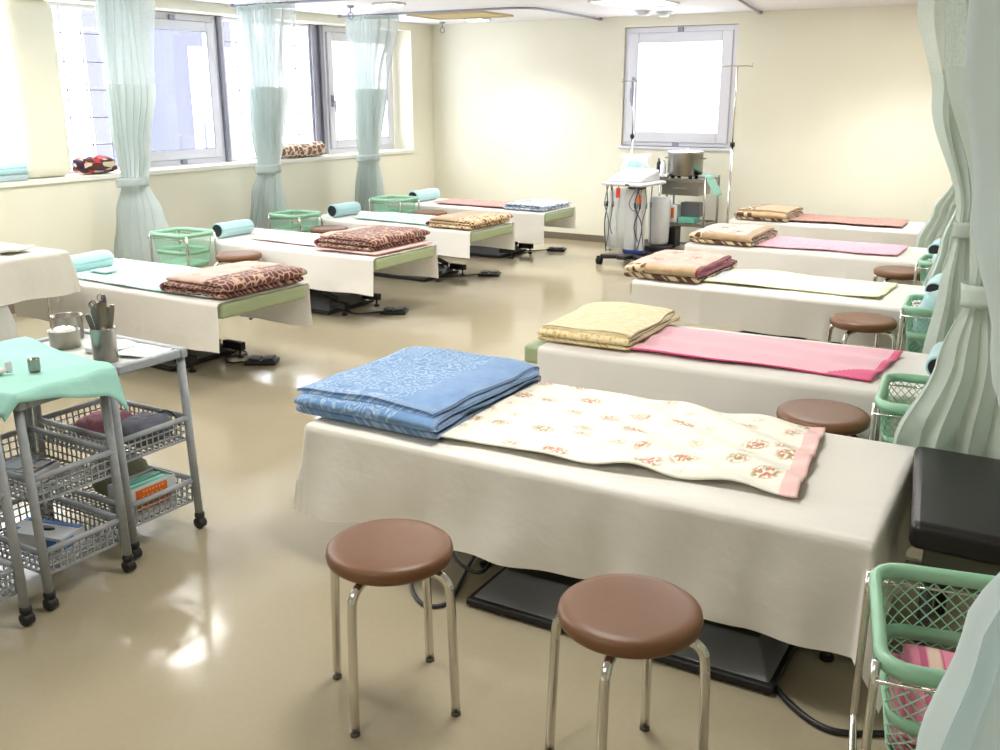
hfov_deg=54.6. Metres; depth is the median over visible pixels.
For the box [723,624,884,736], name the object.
power cord
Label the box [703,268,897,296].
towel
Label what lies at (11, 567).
basket
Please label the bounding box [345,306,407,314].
switch
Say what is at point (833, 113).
wall
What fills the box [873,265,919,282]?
round stool
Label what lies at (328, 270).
sheet
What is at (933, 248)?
pillow
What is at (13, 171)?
folded towel
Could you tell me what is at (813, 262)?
sheet
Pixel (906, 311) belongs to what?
laundry basket
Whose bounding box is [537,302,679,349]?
folded blanket
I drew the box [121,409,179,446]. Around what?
cloth
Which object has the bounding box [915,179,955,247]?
curtain
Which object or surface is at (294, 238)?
towel
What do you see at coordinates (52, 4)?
window
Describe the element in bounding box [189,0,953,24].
ceiling
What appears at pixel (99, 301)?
scissors
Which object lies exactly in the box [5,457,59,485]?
magazine
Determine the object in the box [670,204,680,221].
box
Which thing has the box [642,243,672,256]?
crate
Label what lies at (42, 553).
basket
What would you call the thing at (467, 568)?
cable loop
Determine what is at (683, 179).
shelf
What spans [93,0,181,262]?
curtain
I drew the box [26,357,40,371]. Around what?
metal cup
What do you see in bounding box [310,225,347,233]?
round stool
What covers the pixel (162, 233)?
laundry basket
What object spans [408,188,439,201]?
pillow
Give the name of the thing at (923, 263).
laundry basket
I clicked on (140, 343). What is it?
paper
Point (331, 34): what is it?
window
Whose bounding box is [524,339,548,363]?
bed
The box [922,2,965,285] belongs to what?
curtain
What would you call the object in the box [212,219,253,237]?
pillow
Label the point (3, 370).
cotton wad
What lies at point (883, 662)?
laundry basket
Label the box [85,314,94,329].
tweezers
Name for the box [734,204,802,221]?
folded blanket
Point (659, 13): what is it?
smoke detector
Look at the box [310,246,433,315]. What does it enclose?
bed
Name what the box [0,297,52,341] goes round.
covered table
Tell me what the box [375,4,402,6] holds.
diffuser
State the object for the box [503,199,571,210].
folded blanket
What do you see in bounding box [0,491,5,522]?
basket
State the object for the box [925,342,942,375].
pillow
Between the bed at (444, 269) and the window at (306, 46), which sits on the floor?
the bed at (444, 269)
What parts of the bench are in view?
leg, leg, seat, seat frame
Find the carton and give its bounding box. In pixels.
[107,467,177,521]
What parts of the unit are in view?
control lid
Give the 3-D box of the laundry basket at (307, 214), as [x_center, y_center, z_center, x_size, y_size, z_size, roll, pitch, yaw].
[-1.889,-1.221,9.005,0.403,0.581,0.383,10,19,30]
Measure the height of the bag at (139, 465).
0.175 m
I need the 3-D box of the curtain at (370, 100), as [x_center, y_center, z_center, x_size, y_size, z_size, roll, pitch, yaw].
[-1.314,-2.645,10.094,0.653,2.112,0.260,10,19,30]
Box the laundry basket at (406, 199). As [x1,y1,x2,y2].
[368,195,419,213]
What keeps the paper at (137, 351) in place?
on the paper at (140, 343)
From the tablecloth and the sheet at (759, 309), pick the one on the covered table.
the tablecloth
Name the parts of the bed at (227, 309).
plate, mattress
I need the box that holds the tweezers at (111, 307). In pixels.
[109,304,114,328]
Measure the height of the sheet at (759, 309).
0.236 m
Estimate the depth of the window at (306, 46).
10.14 m
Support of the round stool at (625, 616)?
on the floor
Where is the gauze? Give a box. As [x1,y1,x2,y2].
[51,325,75,332]
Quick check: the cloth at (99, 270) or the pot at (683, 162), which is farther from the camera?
the pot at (683, 162)
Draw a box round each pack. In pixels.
[129,471,155,481]
[130,471,160,485]
[130,473,163,487]
[131,474,169,489]
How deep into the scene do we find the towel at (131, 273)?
6.23 m
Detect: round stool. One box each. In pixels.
[214,250,263,319]
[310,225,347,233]
[325,518,460,737]
[414,210,446,257]
[544,574,710,749]
[776,399,869,437]
[826,312,896,349]
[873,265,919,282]
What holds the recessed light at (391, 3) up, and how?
in the ceiling
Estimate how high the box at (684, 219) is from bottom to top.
0.050 m
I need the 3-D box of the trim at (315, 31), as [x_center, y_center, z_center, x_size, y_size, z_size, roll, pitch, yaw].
[-1.977,-3.069,10.444,0.110,1.340,0.196,10,19,30]
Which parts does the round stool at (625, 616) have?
leg, leg, seat, leg, leg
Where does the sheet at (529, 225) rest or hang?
on the bed at (483, 251)
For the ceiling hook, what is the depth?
9.00 m
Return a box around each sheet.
[14,258,312,352]
[188,228,438,295]
[293,417,915,713]
[301,211,514,258]
[390,198,575,243]
[537,324,929,441]
[631,276,924,350]
[684,242,931,285]
[729,218,924,246]
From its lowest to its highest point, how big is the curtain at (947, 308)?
2.232 m
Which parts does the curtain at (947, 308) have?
net panel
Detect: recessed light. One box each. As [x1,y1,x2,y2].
[372,1,405,6]
[463,18,490,20]
[587,0,679,6]
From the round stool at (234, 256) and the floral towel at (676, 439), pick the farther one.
the round stool at (234, 256)
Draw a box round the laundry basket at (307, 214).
[267,209,322,232]
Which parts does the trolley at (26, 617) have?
leg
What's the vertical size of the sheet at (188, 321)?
0.300 m
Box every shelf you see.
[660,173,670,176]
[661,176,718,182]
[670,220,715,227]
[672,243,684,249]
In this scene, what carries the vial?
on the cloth at (62, 374)
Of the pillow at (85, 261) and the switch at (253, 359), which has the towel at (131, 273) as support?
the pillow at (85, 261)
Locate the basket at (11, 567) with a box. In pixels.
[0,557,16,601]
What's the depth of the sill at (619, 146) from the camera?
10.36 m
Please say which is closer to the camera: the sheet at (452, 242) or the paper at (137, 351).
the paper at (137, 351)
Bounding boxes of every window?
[0,104,7,159]
[48,2,121,173]
[119,8,225,167]
[221,17,314,160]
[323,26,393,153]
[623,24,738,147]
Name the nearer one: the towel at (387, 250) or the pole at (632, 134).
the towel at (387, 250)
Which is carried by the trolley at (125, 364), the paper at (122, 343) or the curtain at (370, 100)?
the paper at (122, 343)
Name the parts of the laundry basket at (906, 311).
stand frame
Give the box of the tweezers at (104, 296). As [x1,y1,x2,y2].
[101,294,106,306]
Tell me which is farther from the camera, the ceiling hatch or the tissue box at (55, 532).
the ceiling hatch
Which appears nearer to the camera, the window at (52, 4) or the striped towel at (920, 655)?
the striped towel at (920, 655)
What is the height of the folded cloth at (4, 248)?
0.030 m
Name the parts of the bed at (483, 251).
plate, mattress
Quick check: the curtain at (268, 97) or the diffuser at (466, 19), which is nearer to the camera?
the curtain at (268, 97)
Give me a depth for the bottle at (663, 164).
9.77 m
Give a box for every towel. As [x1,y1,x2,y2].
[0,160,26,168]
[0,168,27,175]
[0,174,28,182]
[76,258,210,297]
[249,232,320,245]
[313,240,431,254]
[353,212,434,224]
[434,198,508,207]
[440,381,825,497]
[631,326,902,381]
[700,174,721,195]
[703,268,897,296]
[755,236,908,254]
[789,213,908,226]
[888,644,954,749]
[913,290,937,346]
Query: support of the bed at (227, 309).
on the floor
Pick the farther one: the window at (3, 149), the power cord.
the window at (3, 149)
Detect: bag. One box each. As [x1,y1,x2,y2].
[92,451,149,497]
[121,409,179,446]
[621,153,650,170]
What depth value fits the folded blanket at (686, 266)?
6.13 m
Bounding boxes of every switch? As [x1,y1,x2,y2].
[225,350,279,364]
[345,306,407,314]
[442,270,500,276]
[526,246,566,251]
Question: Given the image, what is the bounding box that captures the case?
[667,226,680,246]
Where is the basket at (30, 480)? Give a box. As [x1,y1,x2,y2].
[0,426,113,503]
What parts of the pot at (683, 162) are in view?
lid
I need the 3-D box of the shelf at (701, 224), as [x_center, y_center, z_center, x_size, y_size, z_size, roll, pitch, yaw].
[1.920,-1.561,9.919,0.480,0.032,0.380,10,19,31]
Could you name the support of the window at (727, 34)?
in the wall at (833, 113)
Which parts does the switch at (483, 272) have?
cord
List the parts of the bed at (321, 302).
plate, mattress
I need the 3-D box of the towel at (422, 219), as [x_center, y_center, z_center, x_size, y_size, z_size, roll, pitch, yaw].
[-0.857,-1.465,9.034,0.975,0.013,0.590,10,19,30]
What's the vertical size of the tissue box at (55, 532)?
0.062 m
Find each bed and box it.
[150,285,304,371]
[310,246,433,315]
[373,223,511,281]
[466,559,833,694]
[470,208,573,258]
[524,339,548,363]
[630,280,846,344]
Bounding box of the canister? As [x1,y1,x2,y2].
[648,196,670,245]
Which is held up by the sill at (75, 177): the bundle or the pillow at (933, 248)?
the bundle
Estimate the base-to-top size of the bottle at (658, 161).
0.150 m
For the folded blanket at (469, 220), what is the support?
on the sheet at (452, 242)
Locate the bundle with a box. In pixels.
[71,155,117,173]
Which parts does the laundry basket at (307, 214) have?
stand frame, stand frame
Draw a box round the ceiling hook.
[347,5,353,19]
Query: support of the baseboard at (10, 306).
attached to the wall at (78, 217)
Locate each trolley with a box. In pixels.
[0,396,136,610]
[0,415,35,626]
[32,329,206,559]
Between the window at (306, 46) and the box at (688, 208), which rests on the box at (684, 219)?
the box at (688, 208)
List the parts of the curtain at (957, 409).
net panel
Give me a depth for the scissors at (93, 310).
3.41 m
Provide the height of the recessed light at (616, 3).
0.016 m
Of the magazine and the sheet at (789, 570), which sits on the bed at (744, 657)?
the sheet at (789, 570)
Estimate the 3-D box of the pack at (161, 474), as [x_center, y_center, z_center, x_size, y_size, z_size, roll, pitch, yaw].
[-1.338,0.452,3.647,0.023,0.108,0.194,10,19,30]
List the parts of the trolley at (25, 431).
leg, leg, frame, leg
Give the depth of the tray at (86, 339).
3.61 m
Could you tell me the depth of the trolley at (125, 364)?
3.63 m
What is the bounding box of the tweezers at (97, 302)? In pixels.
[96,302,101,329]
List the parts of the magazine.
printed lid, panel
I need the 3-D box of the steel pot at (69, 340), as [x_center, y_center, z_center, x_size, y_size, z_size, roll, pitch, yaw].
[-1.643,-0.139,3.656,0.116,0.067,0.116,10,19,30]
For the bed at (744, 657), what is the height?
0.497 m
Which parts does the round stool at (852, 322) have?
leg, leg, seat, leg, leg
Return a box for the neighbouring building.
[80,9,231,166]
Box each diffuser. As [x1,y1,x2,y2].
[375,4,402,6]
[466,19,488,20]
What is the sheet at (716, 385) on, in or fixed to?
on the bed at (530, 353)
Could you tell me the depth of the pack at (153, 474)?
3.66 m
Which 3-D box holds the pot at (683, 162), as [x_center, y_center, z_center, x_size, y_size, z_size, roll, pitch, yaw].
[1.865,-2.129,9.739,0.369,0.295,0.369,-5,17,-18]
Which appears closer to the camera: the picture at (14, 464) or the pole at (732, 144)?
the picture at (14, 464)
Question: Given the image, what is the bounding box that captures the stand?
[627,173,670,196]
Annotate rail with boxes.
[230,0,344,7]
[338,7,601,20]
[737,0,761,13]
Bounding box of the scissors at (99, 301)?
[97,294,102,329]
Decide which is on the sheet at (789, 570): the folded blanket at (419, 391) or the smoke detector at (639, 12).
the folded blanket at (419, 391)
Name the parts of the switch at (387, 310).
cord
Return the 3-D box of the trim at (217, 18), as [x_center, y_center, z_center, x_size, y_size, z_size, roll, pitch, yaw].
[-2.688,-2.739,9.312,0.110,1.340,0.043,10,19,30]
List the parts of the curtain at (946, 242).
cloth panel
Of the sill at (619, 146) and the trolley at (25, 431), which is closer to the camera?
the trolley at (25, 431)
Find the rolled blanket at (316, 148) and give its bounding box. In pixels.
[281,141,325,158]
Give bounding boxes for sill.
[0,149,414,187]
[618,145,730,151]
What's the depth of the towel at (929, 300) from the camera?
4.95 m
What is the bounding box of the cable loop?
[409,550,491,607]
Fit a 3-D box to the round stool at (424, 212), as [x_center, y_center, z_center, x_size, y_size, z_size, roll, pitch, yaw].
[-0.714,-1.453,9.999,0.344,0.477,0.344,6,17,19]
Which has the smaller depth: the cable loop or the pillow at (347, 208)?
the cable loop
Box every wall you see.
[0,0,434,257]
[432,3,964,242]
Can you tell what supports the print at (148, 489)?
attached to the carton
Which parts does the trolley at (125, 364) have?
leg, frame, leg, leg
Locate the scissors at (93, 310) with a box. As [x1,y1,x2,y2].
[90,300,99,329]
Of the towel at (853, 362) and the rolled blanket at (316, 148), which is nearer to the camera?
the towel at (853, 362)
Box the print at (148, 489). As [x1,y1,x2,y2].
[142,483,162,497]
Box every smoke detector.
[635,10,652,15]
[655,11,672,16]
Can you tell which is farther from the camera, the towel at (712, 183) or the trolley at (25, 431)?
the towel at (712, 183)
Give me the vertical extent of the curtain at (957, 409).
2.232 m
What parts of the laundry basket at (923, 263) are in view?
stand frame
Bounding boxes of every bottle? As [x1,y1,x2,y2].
[656,158,660,173]
[660,160,665,173]
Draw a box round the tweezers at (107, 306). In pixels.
[107,306,108,328]
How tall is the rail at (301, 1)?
0.030 m
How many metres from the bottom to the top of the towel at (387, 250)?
0.015 m
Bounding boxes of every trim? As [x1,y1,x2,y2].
[215,16,231,161]
[309,24,328,153]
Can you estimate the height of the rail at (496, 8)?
0.030 m
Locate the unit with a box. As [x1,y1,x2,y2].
[595,168,665,263]
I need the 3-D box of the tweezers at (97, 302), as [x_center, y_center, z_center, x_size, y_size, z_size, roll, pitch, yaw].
[-1.419,-0.161,3.452,0.022,0.198,0.017,-6,17,-21]
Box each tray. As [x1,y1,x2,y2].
[42,334,143,365]
[601,180,665,187]
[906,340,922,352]
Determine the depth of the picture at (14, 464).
3.30 m
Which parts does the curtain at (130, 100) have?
net panel, cloth panel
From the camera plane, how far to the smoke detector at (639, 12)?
9.51 m
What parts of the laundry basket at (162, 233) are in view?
stand frame, stand frame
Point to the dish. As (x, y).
(87, 348)
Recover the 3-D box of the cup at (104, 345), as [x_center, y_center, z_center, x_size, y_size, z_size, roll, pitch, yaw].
[-1.411,-0.110,3.451,0.090,0.125,0.090,10,19,30]
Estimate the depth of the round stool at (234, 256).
7.26 m
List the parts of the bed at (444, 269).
plate, mattress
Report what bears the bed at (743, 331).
on the floor
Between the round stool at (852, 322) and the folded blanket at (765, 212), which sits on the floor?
the round stool at (852, 322)
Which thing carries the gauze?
in the steel pot at (69, 340)
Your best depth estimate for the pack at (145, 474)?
3.69 m
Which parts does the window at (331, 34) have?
handle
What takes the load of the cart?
on the floor
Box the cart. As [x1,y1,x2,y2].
[658,175,719,249]
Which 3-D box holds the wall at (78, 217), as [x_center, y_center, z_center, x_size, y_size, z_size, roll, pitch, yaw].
[-4.121,-1.618,7.093,0.500,2.420,12.580,10,19,30]
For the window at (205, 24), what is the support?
in the wall at (78, 217)
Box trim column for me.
[0,0,70,178]
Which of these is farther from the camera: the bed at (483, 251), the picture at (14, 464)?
the bed at (483, 251)
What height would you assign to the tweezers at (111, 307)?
0.193 m
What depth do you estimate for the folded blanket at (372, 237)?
7.19 m
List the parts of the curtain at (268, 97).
net panel, cloth panel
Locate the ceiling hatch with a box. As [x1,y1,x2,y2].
[406,11,512,19]
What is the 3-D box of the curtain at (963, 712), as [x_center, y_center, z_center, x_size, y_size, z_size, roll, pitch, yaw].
[0.854,0.061,1.129,0.747,2.292,0.225,10,19,30]
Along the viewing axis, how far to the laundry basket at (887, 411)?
3.56 m
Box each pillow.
[70,250,113,271]
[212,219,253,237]
[327,202,360,217]
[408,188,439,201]
[924,273,942,291]
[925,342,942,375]
[927,238,940,253]
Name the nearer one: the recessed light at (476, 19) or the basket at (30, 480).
the basket at (30, 480)
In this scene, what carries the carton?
in the trolley at (125, 364)
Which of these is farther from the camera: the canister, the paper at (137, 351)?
the canister
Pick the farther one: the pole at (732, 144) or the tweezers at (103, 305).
the pole at (732, 144)
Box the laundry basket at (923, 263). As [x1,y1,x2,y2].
[913,254,933,285]
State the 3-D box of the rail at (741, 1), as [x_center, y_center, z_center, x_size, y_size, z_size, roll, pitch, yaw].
[2.195,-3.311,8.634,0.049,0.030,2.131,6,17,20]
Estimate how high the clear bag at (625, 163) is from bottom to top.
0.190 m
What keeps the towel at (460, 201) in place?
on the sheet at (529, 225)
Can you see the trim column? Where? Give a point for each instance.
(30, 78)
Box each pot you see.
[47,326,80,349]
[50,312,83,337]
[665,148,706,178]
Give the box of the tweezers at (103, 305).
[101,303,106,329]
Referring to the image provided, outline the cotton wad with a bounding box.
[0,367,6,373]
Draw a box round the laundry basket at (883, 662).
[848,563,994,749]
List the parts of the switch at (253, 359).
cord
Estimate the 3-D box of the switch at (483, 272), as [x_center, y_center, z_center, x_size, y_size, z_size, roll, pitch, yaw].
[-0.337,-0.950,9.040,0.698,0.043,0.163,-1,16,-3]
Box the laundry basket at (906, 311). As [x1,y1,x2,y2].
[896,294,933,352]
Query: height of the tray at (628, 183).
0.035 m
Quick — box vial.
[4,361,12,372]
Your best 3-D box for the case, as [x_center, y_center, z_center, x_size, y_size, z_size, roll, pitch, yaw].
[1.781,-1.426,9.960,0.100,0.200,0.150,10,19,30]
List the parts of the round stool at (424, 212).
seat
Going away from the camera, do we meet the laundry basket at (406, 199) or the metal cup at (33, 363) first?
the metal cup at (33, 363)
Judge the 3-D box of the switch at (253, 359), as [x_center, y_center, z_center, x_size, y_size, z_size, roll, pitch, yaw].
[-1.671,-0.131,6.227,0.645,0.043,0.270,9,18,27]
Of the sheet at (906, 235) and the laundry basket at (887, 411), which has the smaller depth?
the laundry basket at (887, 411)
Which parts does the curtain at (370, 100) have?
cloth panel, net panel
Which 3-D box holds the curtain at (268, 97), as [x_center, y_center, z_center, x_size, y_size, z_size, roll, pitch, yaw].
[-2.138,-2.286,8.898,0.706,2.132,0.245,10,19,30]
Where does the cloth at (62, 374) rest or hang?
on the trolley at (25, 431)
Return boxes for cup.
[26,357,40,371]
[89,325,118,362]
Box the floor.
[0,237,976,749]
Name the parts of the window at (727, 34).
handle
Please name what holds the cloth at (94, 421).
in the trolley at (125, 364)
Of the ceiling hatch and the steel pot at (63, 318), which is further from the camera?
the ceiling hatch
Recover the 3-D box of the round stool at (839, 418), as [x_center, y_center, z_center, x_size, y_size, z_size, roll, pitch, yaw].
[1.234,0.365,3.759,0.344,0.477,0.344,4,17,13]
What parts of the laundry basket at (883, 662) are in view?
stand frame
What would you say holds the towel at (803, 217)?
on the sheet at (906, 235)
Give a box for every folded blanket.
[159,261,307,298]
[294,346,540,438]
[314,225,429,250]
[425,211,512,229]
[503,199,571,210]
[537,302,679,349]
[624,250,736,282]
[689,223,777,246]
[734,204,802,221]
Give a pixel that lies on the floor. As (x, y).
(219, 636)
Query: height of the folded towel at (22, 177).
0.048 m
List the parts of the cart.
leg, drawer, leg, leg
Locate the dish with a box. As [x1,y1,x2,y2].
[83,344,91,353]
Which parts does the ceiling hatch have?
panel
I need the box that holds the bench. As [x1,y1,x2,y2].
[909,446,999,645]
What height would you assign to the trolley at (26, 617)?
0.727 m
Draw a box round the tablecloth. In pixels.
[0,242,80,305]
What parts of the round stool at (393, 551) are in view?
leg, leg, seat, leg, leg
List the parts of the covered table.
leg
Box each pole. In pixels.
[609,79,646,249]
[722,63,752,223]
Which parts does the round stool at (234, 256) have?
leg, seat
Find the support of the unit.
on the floor
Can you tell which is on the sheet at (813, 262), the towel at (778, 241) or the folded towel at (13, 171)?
the towel at (778, 241)
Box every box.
[3,517,84,554]
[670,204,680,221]
[678,216,699,223]
[681,201,702,216]
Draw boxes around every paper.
[117,339,142,349]
[118,346,172,357]
[121,343,159,349]
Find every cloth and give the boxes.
[0,244,34,252]
[0,337,128,421]
[74,410,132,440]
[89,268,117,272]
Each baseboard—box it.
[0,303,14,314]
[544,231,686,244]
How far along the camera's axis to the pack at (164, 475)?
3.62 m
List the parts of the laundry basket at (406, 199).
stand frame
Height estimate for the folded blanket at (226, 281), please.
0.109 m
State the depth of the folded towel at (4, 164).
7.32 m
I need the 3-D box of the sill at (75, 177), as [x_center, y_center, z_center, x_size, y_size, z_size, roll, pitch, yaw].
[-3.224,-1.743,8.363,0.302,0.038,8.055,10,19,30]
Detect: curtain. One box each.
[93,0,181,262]
[236,1,294,228]
[345,13,398,211]
[893,0,999,458]
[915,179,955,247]
[916,0,999,749]
[917,0,970,353]
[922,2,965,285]
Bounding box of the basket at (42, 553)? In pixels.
[0,490,120,574]
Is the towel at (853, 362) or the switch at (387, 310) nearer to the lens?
the towel at (853, 362)
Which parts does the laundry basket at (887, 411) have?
stand frame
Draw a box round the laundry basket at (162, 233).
[148,227,217,267]
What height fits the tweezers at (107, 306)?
0.188 m
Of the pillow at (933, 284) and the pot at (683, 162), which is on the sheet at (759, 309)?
the pillow at (933, 284)
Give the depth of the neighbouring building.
19.15 m
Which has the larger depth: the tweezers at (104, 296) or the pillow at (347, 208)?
the pillow at (347, 208)
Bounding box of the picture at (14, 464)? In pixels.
[6,460,21,468]
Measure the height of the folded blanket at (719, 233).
0.097 m
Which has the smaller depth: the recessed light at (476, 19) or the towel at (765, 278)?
the towel at (765, 278)
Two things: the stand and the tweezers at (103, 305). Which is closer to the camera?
the tweezers at (103, 305)
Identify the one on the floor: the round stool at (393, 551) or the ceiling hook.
the round stool at (393, 551)

